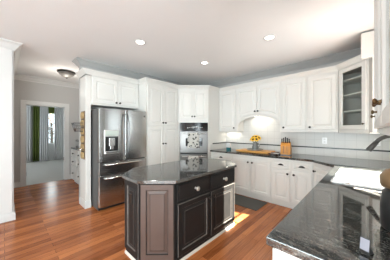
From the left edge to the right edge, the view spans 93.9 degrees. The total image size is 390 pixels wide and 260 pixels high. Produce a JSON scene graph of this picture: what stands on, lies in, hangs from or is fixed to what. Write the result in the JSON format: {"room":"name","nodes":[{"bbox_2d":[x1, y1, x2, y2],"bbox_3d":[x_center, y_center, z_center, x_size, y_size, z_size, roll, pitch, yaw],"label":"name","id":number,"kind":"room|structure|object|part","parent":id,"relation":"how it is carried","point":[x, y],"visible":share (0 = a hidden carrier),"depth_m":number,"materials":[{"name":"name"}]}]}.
{"room":"kitchen","nodes":[
{"label":"kitchen","id":0,"kind":"room"},
{"bbox_2d":[31,106,55,161],"bbox_3d":[-7.299,0.015,8.081,0.120,2.750,5.600,0,0,44],"label":"wall","id":1,"kind":"structure","parent":0,"point":[51,146],"depth_m":8.08,"materials":[{"name":"grey paint"}]},
{"bbox_3d":[-6.802,-1.250,8.367,0.204,0.028,2.200,0,0,44],"label":"curtain rod","id":2,"kind":"object","parent":1,"relation":"attached to","visible":0},
{"bbox_2d":[26,105,31,161],"bbox_3d":[-7.278,0.065,7.781,0.106,2.590,0.446,0,0,44],"label":"curtain","id":3,"kind":"object","parent":2,"relation":"hanging from","point":[28,108],"visible":0.41,"depth_m":7.87,"materials":[{"name":"grey fabric"}]},
{"bbox_2d":[33,106,39,161],"bbox_3d":[-7.015,0.065,8.055,0.106,2.590,0.248,0,0,44],"label":"curtain","id":4,"kind":"object","parent":2,"relation":"hanging from","point":[36,109],"visible":0.87,"depth_m":8.04,"materials":[{"name":"green fabric"}]},
{"bbox_2d":[40,106,48,161],"bbox_3d":[-6.705,0.065,8.091,0.106,2.590,0.314,0,0,44],"label":"curtain","id":5,"kind":"object","parent":2,"relation":"hanging from","point":[44,134],"visible":0.88,"depth_m":8.10,"materials":[{"name":"grey fabric"}]},
{"bbox_2d":[48,107,54,113],"bbox_3d":[-6.699,-1.010,8.470,0.030,0.440,0.330,0,0,44],"label":"valance","id":6,"kind":"object","parent":2,"relation":"hanging from","point":[51,110],"visible":0.43,"depth_m":8.47,"materials":[{"name":"green fabric"}]},
{"bbox_2d":[54,108,62,159],"bbox_3d":[-6.435,0.065,8.663,0.106,2.590,0.446,0,0,44],"label":"curtain","id":7,"kind":"object","parent":2,"relation":"hanging from","point":[58,113],"visible":0.7,"depth_m":8.62,"materials":[{"name":"grey fabric"}]},
{"bbox_2d":[26,159,63,185],"bbox_3d":[-5.719,1.428,6.572,4.850,0.084,5.600,0,0,44],"label":"wall","id":8,"kind":"structure","parent":0,"point":[38,172],"depth_m":6.15,"materials":[{"name":"grey paint"}]},
{"bbox_2d":[14,79,78,182],"bbox_3d":[-3.818,0.015,5.066,0.120,2.750,2.090,0,0,44],"label":"wall","id":9,"kind":"structure","parent":0,"point":[23,90],"depth_m":4.78,"materials":[{"name":"grey paint"}]},
{"bbox_2d":[20,100,68,186],"bbox_3d":[-3.990,0.318,4.878,0.152,2.145,1.010,0,0,44],"label":"door frame","id":10,"kind":"structure","parent":9,"relation":"in","point":[23,103],"depth_m":4.69,"materials":[{"name":"white paint"}]},
{"bbox_2d":[13,51,138,210],"bbox_3d":[-2.704,0.015,3.047,0.120,2.750,7.870,0,0,44],"label":"wall","id":11,"kind":"structure","parent":0,"point":[80,67],"depth_m":3.55,"materials":[{"name":"grey paint"}]},
{"bbox_2d":[0,48,12,214],"bbox_3d":[-3.066,0.013,2.560,0.030,2.493,0.705,0,0,44],"label":"wall","id":12,"kind":"structure","parent":11,"relation":"attached to","point":[6,56],"depth_m":2.76,"materials":[{"name":"white paint"}]},
{"bbox_2d":[0,182,19,222],"bbox_3d":[-4.833,1.325,2.312,2.218,0.129,3.865,0,0,44],"label":"baseboard","id":13,"kind":"structure","parent":11,"relation":"attached to","point":[11,216],"depth_m":2.80,"materials":[{"name":"white paint"}]},
{"bbox_2d":[0,38,78,88],"bbox_3d":[-4.223,-1.297,2.894,2.295,0.124,5.550,0,0,44],"label":"trim","id":14,"kind":"structure","parent":11,"relation":"attached to","point":[14,46],"depth_m":4.40,"materials":[{"name":"white paint"}]},
{"bbox_2d":[91,75,138,109],"bbox_3d":[-1.660,-0.733,3.729,0.443,0.525,0.925,0,0,44],"label":"upper cabinet","id":15,"kind":"object","parent":11,"relation":"attached to","point":[105,92],"visible":1,"depth_m":3.56,"materials":[{"name":"white paint"}]},
{"bbox_3d":[-1.692,-0.730,3.447,0.020,0.460,0.448,0,0,44],"label":"door","id":16,"kind":"part","parent":15,"relation":"part of","materials":[{"name":"white paint"}]},
{"bbox_3d":[-1.379,-0.730,3.775,0.020,0.460,0.448,0,0,44],"label":"door","id":17,"kind":"part","parent":15,"relation":"part of","materials":[{"name":"white paint"}]},
{"bbox_2d":[0,179,291,259],"bbox_3d":[-0.949,1.430,1.287,9.350,0.080,8.050,0,0,44],"label":"floor","id":18,"kind":"structure","parent":0,"point":[50,223],"depth_m":2.50,"materials":[{"name":"brown wood"}]},
{"bbox_2d":[71,147,78,183],"bbox_3d":[-2.566,0.922,4.624,1.640,0.935,0.720,0,0,44],"label":"base cabinet","id":19,"kind":"object","parent":18,"relation":"on","point":[74,152],"visible":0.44,"depth_m":4.70,"materials":[{"name":"white paint"}]},
{"bbox_3d":[-3.164,1.110,4.766,0.500,0.360,0.020,0,0,44],"label":"drawer","id":20,"kind":"part","parent":19,"relation":"part of","materials":[{"name":"white paint"}]},
{"bbox_3d":[-3.164,0.810,4.766,0.500,0.200,0.020,0,0,44],"label":"drawer","id":21,"kind":"part","parent":19,"relation":"part of","materials":[{"name":"white paint"}]},
{"bbox_3d":[-3.164,0.600,4.766,0.500,0.180,0.020,0,0,44],"label":"drawer","id":22,"kind":"part","parent":19,"relation":"part of","materials":[{"name":"white paint"}]},
{"bbox_2d":[79,75,90,208],"bbox_3d":[-2.043,0.198,3.383,0.362,2.385,0.103,0,0,44],"label":"panel","id":23,"kind":"object","parent":18,"relation":"on","point":[85,81],"visible":0.96,"depth_m":3.29,"materials":[{"name":"white paint"}]},
{"bbox_2d":[71,111,84,159],"bbox_3d":[-2.103,0.085,3.271,0.200,0.870,0.173,0,0,44],"label":"wall rack","id":24,"kind":"object","parent":23,"relation":"attached to","point":[82,115],"visible":1,"depth_m":3.28,"materials":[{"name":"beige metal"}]},
{"bbox_2d":[71,122,82,131],"bbox_3d":[-2.106,-0.058,3.268,0.188,0.163,0.165,0,0,44],"label":"basket","id":25,"kind":"object","parent":24,"relation":"on","point":[81,123],"depth_m":3.25,"materials":[{"name":"silver metal"}]},
{"bbox_3d":[-2.043,1.327,3.383,0.362,0.125,0.103,0,0,44],"label":"moulding","id":26,"kind":"part","parent":23,"relation":"part of","materials":[{"name":"white paint"}]},
{"bbox_2d":[91,108,145,210],"bbox_3d":[-1.526,0.502,3.606,0.771,1.775,0.899,0,0,44],"label":"refrigerator","id":27,"kind":"object","parent":18,"relation":"on","point":[118,136],"visible":0.91,"depth_m":3.27,"materials":[{"name":"grey metal"}]},
{"bbox_3d":[-1.476,0.077,3.244,0.083,0.925,0.446,0,0,44],"label":"door","id":28,"kind":"part","parent":27,"relation":"part of","materials":[{"name":"silver metal"}]},
{"bbox_3d":[-1.319,1.048,3.408,0.083,0.535,0.899,0,0,44],"label":"drawer","id":29,"kind":"part","parent":27,"relation":"part of","materials":[{"name":"silver metal"}]},
{"bbox_3d":[-1.319,0.660,3.408,0.083,0.216,0.899,0,0,44],"label":"drawer","id":30,"kind":"part","parent":27,"relation":"part of","materials":[{"name":"silver metal"}]},
{"bbox_3d":[-1.274,0.590,3.365,0.067,0.024,0.767,0,0,44],"label":"handle","id":31,"kind":"part","parent":27,"relation":"part of","materials":[{"name":"silver metal"}]},
{"bbox_3d":[-1.298,0.090,3.332,0.025,0.806,0.065,0,0,-27],"label":"handle","id":32,"kind":"part","parent":27,"relation":"part of","materials":[{"name":"silver metal"}]},
{"bbox_3d":[-1.242,0.090,3.390,0.065,0.806,0.025,0,0,24],"label":"handle","id":33,"kind":"part","parent":27,"relation":"part of","materials":[{"name":"silver metal"}]},
{"bbox_3d":[-1.163,0.077,3.572,0.083,0.925,0.446,0,0,44],"label":"door","id":34,"kind":"part","parent":27,"relation":"part of","materials":[{"name":"silver metal"}]},
{"bbox_2d":[134,82,177,165],"bbox_3d":[-0.930,0.198,4.279,0.738,2.385,0.867,0,0,44],"label":"pantry cabinet","id":35,"kind":"object","parent":18,"relation":"on","point":[160,103],"visible":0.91,"depth_m":4.00,"materials":[{"name":"white paint"}]},
{"bbox_3d":[-0.843,0.593,3.909,0.020,1.355,0.408,0,0,44],"label":"door","id":36,"kind":"part","parent":35,"relation":"part of","materials":[{"name":"white paint"}]},
{"bbox_3d":[-0.843,-0.532,3.909,0.020,0.845,0.408,0,0,44],"label":"door","id":37,"kind":"part","parent":35,"relation":"part of","materials":[{"name":"white paint"}]},
{"bbox_3d":[-0.556,0.593,4.209,0.020,1.355,0.408,0,0,44],"label":"door","id":38,"kind":"part","parent":35,"relation":"part of","materials":[{"name":"white paint"}]},
{"bbox_3d":[-0.556,-0.532,4.209,0.020,0.845,0.408,0,0,44],"label":"door","id":39,"kind":"part","parent":35,"relation":"part of","materials":[{"name":"white paint"}]},
{"bbox_2d":[125,168,234,259],"bbox_3d":[-0.096,0.964,2.531,0.901,0.852,1.669,0,0,44],"label":"kitchen island","id":40,"kind":"object","parent":18,"relation":"on","point":[163,221],"visible":0.94,"depth_m":1.95,"materials":[{"name":"black paint"}]},
{"bbox_2d":[129,193,131,204],"bbox_3d":[-0.692,0.735,1.953,0.070,0.110,0.010,0,0,44],"label":"outlet plate","id":41,"kind":"object","parent":40,"relation":"attached to","point":[130,194],"depth_m":1.94,"materials":[{"name":"brown metal"}]},
{"bbox_3d":[-0.680,0.933,1.959,0.298,0.773,0.018,0,0,44],"label":"panel","id":42,"kind":"part","parent":40,"relation":"part of","materials":[{"name":"black paint"}]},
{"bbox_3d":[-0.385,0.933,1.853,0.342,0.773,0.018,0,0,-1],"label":"panel","id":43,"kind":"part","parent":40,"relation":"part of","materials":[{"name":"paint"}]},
{"bbox_2d":[122,158,236,183],"bbox_3d":[-0.113,0.519,2.553,0.890,0.035,1.705,0,0,44],"label":"island countertop","id":44,"kind":"structure","parent":40,"relation":"on","point":[175,172],"depth_m":2.28,"materials":[{"name":"black stone"}]},
{"bbox_3d":[-0.113,1.375,2.553,0.834,0.030,1.649,0,0,44],"label":"shoe moulding","id":45,"kind":"part","parent":40,"relation":"part of","materials":[{"name":"wood"}]},
{"bbox_3d":[-0.001,0.650,2.069,0.020,0.180,0.520,0,0,44],"label":"drawer","id":46,"kind":"part","parent":40,"relation":"part of","materials":[{"name":"black paint"}]},
{"bbox_3d":[-0.001,1.040,2.069,0.020,0.550,0.520,0,0,44],"label":"door","id":47,"kind":"part","parent":40,"relation":"part of","materials":[{"name":"black paint"}]},
{"bbox_3d":[0.382,0.650,2.470,0.020,0.180,0.540,0,0,44],"label":"drawer","id":48,"kind":"part","parent":40,"relation":"part of","materials":[{"name":"black paint"}]},
{"bbox_3d":[0.382,1.040,2.470,0.020,0.550,0.540,0,0,44],"label":"door","id":49,"kind":"part","parent":40,"relation":"part of","materials":[{"name":"black paint"}]},
{"bbox_3d":[0.574,0.933,2.856,0.018,0.773,0.342,0,0,-1],"label":"panel","id":50,"kind":"part","parent":40,"relation":"part of","materials":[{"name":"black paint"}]},
{"bbox_2d":[178,89,225,160],"bbox_3d":[-0.027,0.198,4.890,1.196,2.385,1.258,0,0,44],"label":"tall cabinet","id":51,"kind":"object","parent":18,"relation":"on","point":[194,105],"visible":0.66,"depth_m":4.38,"materials":[{"name":"white paint"}]},
{"bbox_3d":[-0.202,-0.618,4.375,0.322,0.675,0.020,0,0,-1],"label":"door","id":52,"kind":"part","parent":51,"relation":"part of","materials":[{"name":"white paint"}]},
{"bbox_2d":[180,123,207,159],"bbox_3d":[-0.029,0.462,4.621,0.664,1.300,0.636,0,0,-1],"label":"double oven","id":53,"kind":"object","parent":51,"relation":"in","point":[201,129],"visible":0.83,"depth_m":4.36,"materials":[{"name":"silver metal"}]},
{"bbox_2d":[187,133,199,147],"bbox_3d":[-0.037,0.233,4.306,0.292,0.358,0.049,0,0,-1],"label":"dish towel","id":54,"kind":"object","parent":53,"relation":"hanging from","point":[193,138],"visible":1,"depth_m":4.29,"materials":[{"name":"fabric"}]},
{"bbox_3d":[-0.023,0.825,4.373,0.664,0.515,0.029,0,0,-1],"label":"door","id":55,"kind":"part","parent":53,"relation":"part of","materials":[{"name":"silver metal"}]},
{"bbox_3d":[-0.023,0.280,4.373,0.664,0.515,0.029,0,0,-1],"label":"door","id":56,"kind":"part","parent":53,"relation":"part of","materials":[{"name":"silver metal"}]},
{"bbox_3d":[-0.024,-0.087,4.377,0.664,0.198,0.021,0,0,-1],"label":"control panel","id":57,"kind":"part","parent":53,"relation":"part of","materials":[{"name":"black glass"}]},
{"bbox_3d":[0.125,-0.618,4.382,0.322,0.675,0.020,0,0,-1],"label":"door","id":58,"kind":"part","parent":51,"relation":"part of","materials":[{"name":"white paint"}]},
{"bbox_2d":[76,54,368,91],"bbox_3d":[0.191,-1.037,3.794,4.737,0.082,1.938,0,0,8],"label":"trim","id":59,"kind":"structure","parent":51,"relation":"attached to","point":[356,59],"depth_m":3.61,"materials":[{"name":"white paint"}]},
{"bbox_2d":[211,152,232,161],"bbox_3d":[0.822,0.952,4.455,0.628,0.876,0.717,0,0,44],"label":"base cabinet","id":60,"kind":"object","parent":18,"relation":"on","point":[225,156],"visible":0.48,"depth_m":4.20,"materials":[{"name":"white paint"}]},
{"bbox_2d":[235,194,266,210],"bbox_3d":[0.963,1.383,3.555,0.720,0.014,0.470,0,0,44],"label":"kitchen mat","id":61,"kind":"object","parent":18,"relation":"on","point":[243,201],"visible":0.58,"depth_m":3.48,"materials":[{"name":"grey fabric"}]},
{"bbox_2d":[233,154,272,202],"bbox_3d":[1.352,0.952,3.948,0.836,0.876,0.717,0,0,44],"label":"base cabinet","id":62,"kind":"object","parent":18,"relation":"on","point":[253,174],"visible":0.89,"depth_m":3.67,"materials":[{"name":"white paint"}]},
{"bbox_3d":[0.990,0.927,3.867,0.388,0.675,0.020,0,0,44],"label":"door","id":63,"kind":"part","parent":62,"relation":"part of","materials":[{"name":"white paint"}]},
{"bbox_3d":[1.288,0.927,3.583,0.388,0.675,0.020,0,0,44],"label":"door","id":64,"kind":"part","parent":62,"relation":"part of","materials":[{"name":"white paint"}]},
{"bbox_2d":[272,158,291,208],"bbox_3d":[1.779,0.952,3.540,0.340,0.876,0.717,0,0,44],"label":"base cabinet","id":65,"kind":"object","parent":18,"relation":"on","point":[281,168],"visible":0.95,"depth_m":3.31,"materials":[{"name":"white paint"}]},
{"bbox_3d":[1.566,0.618,3.317,0.304,0.145,0.020,0,0,44],"label":"drawer","id":66,"kind":"part","parent":65,"relation":"part of","materials":[{"name":"white paint"}]},
{"bbox_3d":[1.566,0.990,3.317,0.304,0.550,0.020,0,0,44],"label":"door","id":67,"kind":"part","parent":65,"relation":"part of","materials":[{"name":"white paint"}]},
{"bbox_2d":[272,248,300,259],"bbox_3d":[0.791,0.952,0.834,0.722,0.876,0.618,0,0,44],"label":"base cabinet","id":68,"kind":"object","parent":18,"relation":"on","point":[277,254],"visible":0.03,"depth_m":0.80,"materials":[{"name":"white paint"}]},
{"bbox_3d":[0.566,0.618,1.048,0.020,0.145,0.582,0,0,44],"label":"drawer","id":69,"kind":"part","parent":68,"relation":"part of","materials":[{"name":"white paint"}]},
{"bbox_2d":[291,160,313,208],"bbox_3d":[2.023,0.952,3.306,0.333,0.876,0.717,0,0,44],"label":"base cabinet","id":70,"kind":"object","parent":18,"relation":"on","point":[302,176],"visible":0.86,"depth_m":3.09,"materials":[{"name":"white paint"}]},
{"bbox_3d":[1.810,0.618,3.083,0.297,0.145,0.020,0,0,44],"label":"drawer","id":71,"kind":"part","parent":70,"relation":"part of","materials":[{"name":"white paint"}]},
{"bbox_3d":[1.810,0.990,3.083,0.297,0.550,0.020,0,0,44],"label":"door","id":72,"kind":"part","parent":70,"relation":"part of","materials":[{"name":"white paint"}]},
{"bbox_2d":[312,163,332,186],"bbox_3d":[2.411,0.952,2.739,1.013,0.876,1.002,0,0,44],"label":"base cabinet","id":73,"kind":"object","parent":18,"relation":"on","point":[320,170],"visible":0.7,"depth_m":2.82,"materials":[{"name":"white paint"}]},
{"bbox_2d":[210,148,389,259],"bbox_3d":[0.830,0.493,2.634,3.151,0.037,3.336,0,0,44],"label":"countertop","id":74,"kind":"structure","parent":73,"relation":"on","point":[329,222],"depth_m":0.96,"materials":[{"name":"black stone"}]},
{"bbox_2d":[226,143,230,149],"bbox_3d":[0.819,0.390,4.418,0.101,0.170,0.061,0,0,44],"label":"box","id":75,"kind":"object","parent":74,"relation":"on","point":[228,145],"visible":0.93,"depth_m":4.39,"materials":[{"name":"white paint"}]},
{"bbox_2d":[239,151,279,155],"bbox_3d":[1.404,0.462,3.887,0.860,0.026,0.500,0,0,44],"label":"cooktop","id":76,"kind":"object","parent":74,"relation":"in","point":[278,154],"visible":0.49,"depth_m":3.65,"materials":[{"name":"black glass"}]},
{"bbox_2d":[236,149,274,153],"bbox_3d":[1.317,0.451,3.998,0.740,0.036,0.380,0,0,44],"label":"board","id":77,"kind":"object","parent":76,"relation":"on","point":[240,150],"visible":0.73,"depth_m":3.85,"materials":[{"name":"brown wood"}]},
{"bbox_2d":[247,148,262,150],"bbox_3d":[1.330,0.417,4.026,0.350,0.030,0.350,0,0,44],"label":"serving tray","id":78,"kind":"object","parent":77,"relation":"on","point":[258,149],"visible":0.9,"depth_m":3.89,"materials":[{"name":"beige wood"}]},
{"bbox_2d":[252,142,259,148],"bbox_3d":[1.332,0.341,4.018,0.136,0.165,0.154,0,0,-9],"label":"milk jug","id":79,"kind":"object","parent":78,"relation":"on","point":[255,144],"visible":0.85,"depth_m":3.98,"materials":[{"name":"metal"}]},
{"bbox_2d":[280,142,291,155],"bbox_3d":[1.781,0.348,3.558,0.179,0.254,0.206,0,0,35],"label":"knife block","id":80,"kind":"object","parent":74,"relation":"on","point":[285,148],"visible":1,"depth_m":3.48,"materials":[{"name":"orange wood"}]},
{"bbox_2d":[330,168,384,189],"bbox_3d":[1.679,0.555,1.819,0.436,0.180,0.830,0,0,44],"label":"sink","id":81,"kind":"object","parent":74,"relation":"in","point":[359,178],"visible":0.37,"depth_m":2.08,"materials":[{"name":"white ceramic"}]},
{"bbox_2d":[359,236,373,255],"bbox_3d":[0.668,0.446,0.708,0.036,0.059,0.032,0,0,-22],"label":"phone stand","id":82,"kind":"object","parent":74,"relation":"on","point":[365,243],"visible":1,"depth_m":0.70,"materials":[{"name":"black plastic"}]},
{"bbox_2d":[366,135,389,151],"bbox_3d":[1.815,0.254,1.680,0.348,0.442,0.123,0,0,44],"label":"kitchen faucet","id":83,"kind":"object","parent":74,"relation":"on","point":[371,147],"visible":0.95,"depth_m":1.75,"materials":[{"name":"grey metal"}]},
{"bbox_2d":[379,168,389,231],"bbox_3d":[0.984,0.306,0.858,0.160,0.337,0.160,0,0,44],"label":"lidded canister","id":84,"kind":"object","parent":74,"relation":"on","point":[384,177],"visible":1,"depth_m":0.87,"materials":[{"name":"ceramic"}]},
{"bbox_3d":[0.984,0.206,0.858,0.160,0.136,0.160,0,0,44],"label":"lid","id":85,"kind":"part","parent":84,"relation":"part of","materials":[{"name":"brown wood"}]},
{"bbox_3d":[1.935,0.927,2.730,0.020,0.675,0.428,0,0,-1],"label":"door","id":86,"kind":"part","parent":73,"relation":"part of","materials":[{"name":"white paint"}]},
{"bbox_2d":[0,0,373,84],"bbox_3d":[-2.666,-1.410,2.928,14.300,0.100,8.050,0,0,44],"label":"ceiling","id":87,"kind":"structure","parent":0,"point":[178,35],"depth_m":2.55,"materials":[{"name":"white paint"}]},
{"bbox_2d":[57,70,75,78],"bbox_3d":[-2.967,-1.277,4.205,0.360,0.164,0.360,0,0,44],"label":"ceiling light","id":88,"kind":"object","parent":87,"relation":"attached to","point":[64,73],"visible":1,"depth_m":4.12,"materials":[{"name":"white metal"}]},
{"bbox_3d":[-2.967,-1.272,4.205,0.328,0.108,0.328,0,0,44],"label":"lamp shade","id":89,"kind":"part","parent":88,"relation":"part of","materials":[{"name":"white glass"}]},
{"bbox_2d":[135,39,145,44],"bbox_3d":[-0.842,-1.355,2.796,0.164,0.009,0.164,0,0,44],"label":"recessed light","id":90,"kind":"object","parent":87,"relation":"in","point":[138,41],"visible":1,"depth_m":2.80,"materials":[{"name":"white paint"}]},
{"bbox_2d":[263,34,275,39],"bbox_3d":[1.085,-1.355,2.656,0.164,0.009,0.164,0,0,44],"label":"recessed light","id":91,"kind":"object","parent":87,"relation":"in","point":[271,36],"visible":1,"depth_m":2.65,"materials":[{"name":"white paint"}]},
{"bbox_2d":[218,60,383,160],"bbox_3d":[1.593,0.015,4.301,4.600,2.750,0.120,0,0,44],"label":"wall","id":92,"kind":"structure","parent":0,"point":[335,63],"depth_m":3.86,"materials":[{"name":"grey paint"}]},
{"bbox_2d":[72,48,360,86],"bbox_3d":[0.356,-1.297,3.163,4.575,0.124,3.235,0,0,44],"label":"trim","id":93,"kind":"structure","parent":92,"relation":"attached to","point":[347,55],"depth_m":3.80,"materials":[{"name":"grey paint"}]},
{"bbox_2d":[210,143,225,149],"bbox_3d":[0.601,0.407,4.673,0.009,0.134,0.667,0,0,44],"label":"backsplash","id":94,"kind":"structure","parent":92,"relation":"attached to","point":[222,145],"depth_m":4.64,"materials":[{"name":"tile"}]},
{"bbox_2d":[219,89,236,131],"bbox_3d":[0.899,-0.484,4.624,0.510,1.022,0.368,0,0,44],"label":"upper cabinet","id":95,"kind":"object","parent":92,"relation":"attached to","point":[227,99],"visible":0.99,"depth_m":4.50,"materials":[{"name":"white paint"}]},
{"bbox_2d":[237,81,280,131],"bbox_3d":[1.452,-0.484,4.096,1.016,1.022,0.368,0,0,44],"label":"upper cabinet","id":96,"kind":"object","parent":92,"relation":"attached to","point":[264,100],"visible":0.99,"depth_m":3.95,"materials":[{"name":"white paint"}]},
{"bbox_3d":[1.183,-0.545,4.167,0.480,0.820,0.020,0,0,44],"label":"door","id":97,"kind":"part","parent":96,"relation":"part of","materials":[{"name":"white paint"}]},
{"bbox_3d":[1.536,-0.545,3.830,0.480,0.820,0.020,0,0,44],"label":"door","id":98,"kind":"part","parent":96,"relation":"part of","materials":[{"name":"white paint"}]},
{"bbox_2d":[281,76,306,131],"bbox_3d":[1.981,-0.484,3.589,0.445,1.022,0.368,0,0,44],"label":"upper cabinet","id":99,"kind":"object","parent":92,"relation":"attached to","point":[293,91],"visible":0.98,"depth_m":3.47,"materials":[{"name":"white paint"}]},
{"bbox_2d":[226,116,389,160],"bbox_3d":[1.983,0.057,3.838,3.153,0.834,0.010,0,0,44],"label":"backsplash","id":100,"kind":"structure","parent":92,"relation":"attached to","point":[268,129],"depth_m":3.58,"materials":[{"name":"tile"}]},
{"bbox_2d":[226,142,389,151],"bbox_3d":[1.975,0.324,3.830,3.153,0.023,0.012,0,0,44],"label":"trim","id":101,"kind":"structure","parent":92,"relation":"attached to","point":[226,142],"depth_m":3.39,"materials":[{"name":"stone"}]},
{"bbox_2d":[307,71,337,131],"bbox_3d":[2.307,-0.484,3.279,0.451,1.022,0.368,0,0,44],"label":"upper cabinet","id":102,"kind":"object","parent":92,"relation":"attached to","point":[322,89],"visible":0.99,"depth_m":3.17,"materials":[{"name":"white paint"}]},
{"bbox_2d":[322,138,326,143],"bbox_3d":[2.423,0.190,3.404,0.070,0.114,0.009,0,0,44],"label":"wall outlet","id":103,"kind":"object","parent":92,"relation":"attached to","point":[324,140],"visible":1,"depth_m":3.40,"materials":[{"name":"white plastic"}]},
{"bbox_2d":[338,58,371,133],"bbox_3d":[2.628,-0.476,2.756,0.724,1.037,0.678,0,0,44],"label":"upper cabinet","id":104,"kind":"object","parent":92,"relation":"attached to","point":[354,81],"visible":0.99,"depth_m":2.94,"materials":[{"name":"white paint"}]},
{"bbox_2d":[343,75,361,84],"bbox_3d":[2.631,-0.804,2.756,0.665,0.018,0.620,0,0,44],"label":"shelf","id":105,"kind":"object","parent":104,"relation":"attached to","point":[357,80],"depth_m":2.95,"materials":[{"name":"white paint"}]},
{"bbox_2d":[343,91,361,98],"bbox_3d":[2.631,-0.564,2.756,0.665,0.018,0.620,0,0,44],"label":"shelf","id":106,"kind":"object","parent":104,"relation":"attached to","point":[358,95],"depth_m":2.97,"materials":[{"name":"white paint"}]},
{"bbox_2d":[343,109,361,113],"bbox_3d":[2.631,-0.304,2.756,0.665,0.018,0.620,0,0,44],"label":"shelf","id":107,"kind":"object","parent":104,"relation":"attached to","point":[359,111],"depth_m":2.98,"materials":[{"name":"white paint"}]},
{"bbox_3d":[1.883,0.015,1.348,0.140,2.750,3.750,0,0,44],"label":"wall","id":108,"kind":"structure","parent":0,"visible":0},
{"bbox_2d":[361,31,376,132],"bbox_3d":[2.472,-0.653,2.385,0.438,1.360,0.080,0,0,44],"label":"end panel","id":109,"kind":"object","parent":108,"relation":"attached to","point":[367,39],"visible":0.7,"depth_m":2.46,"materials":[{"name":"white paint"}]},
{"bbox_3d":[2.523,-0.483,2.356,0.323,1.020,0.050,0,0,44],"label":"panel","id":110,"kind":"part","parent":109,"relation":"part of","materials":[{"name":"white paint"}]},
{"bbox_2d":[370,0,389,135],"bbox_3d":[1.159,-0.667,0.947,0.349,1.375,1.870,0,0,44],"label":"upper cabinet","id":111,"kind":"object","parent":108,"relation":"attached to","point":[381,101],"visible":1,"depth_m":0.72,"materials":[{"name":"white paint"}]},
{"bbox_3d":[1.543,-0.670,1.550,0.020,1.310,0.444,0,0,44],"label":"door","id":112,"kind":"part","parent":111,"relation":"part of","materials":[{"name":"white paint"}]},
{"bbox_3d":[0.690,-0.110,0.690,0.026,0.026,0.026,0,0,44],"label":"knob","id":113,"kind":"part","parent":111,"relation":"part of","materials":[{"name":"gold metal"}]},
{"bbox_3d":[1.220,-0.670,1.212,0.020,1.310,0.444,0,0,44],"label":"door","id":114,"kind":"part","parent":111,"relation":"part of","materials":[{"name":"white paint"}]},
{"bbox_3d":[0.897,-0.670,0.874,0.020,1.310,0.444,0,0,44],"label":"door","id":115,"kind":"part","parent":111,"relation":"part of","materials":[{"name":"white paint"}]},
{"bbox_3d":[0.898,-0.670,0.873,0.004,1.192,0.326,0,0,44],"label":"glass pane","id":116,"kind":"part","parent":111,"relation":"part of","materials":[{"name":"clear glass"}]},
{"bbox_3d":[0.574,-0.670,0.535,0.020,1.310,0.444,0,0,44],"label":"door","id":117,"kind":"part","parent":111,"relation":"part of","materials":[{"name":"white paint"}]},
{"bbox_3d":[0.575,-0.670,0.535,0.004,1.192,0.326,0,0,44],"label":"glass pane","id":118,"kind":"part","parent":111,"relation":"part of","materials":[{"name":"clear glass"}]},
{"label":"outside","id":119,"kind":"structure","parent":0,"visible":0},
{"bbox_2d":[48,113,53,142],"bbox_3d":[-7.767,-0.133,9.832,1.321,3.051,1.470,0,0,44],"label":"tree","id":120,"kind":"object","parent":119,"point":[50,118],"visible":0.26,"depth_m":9.79,"materials":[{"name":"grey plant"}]}
]}

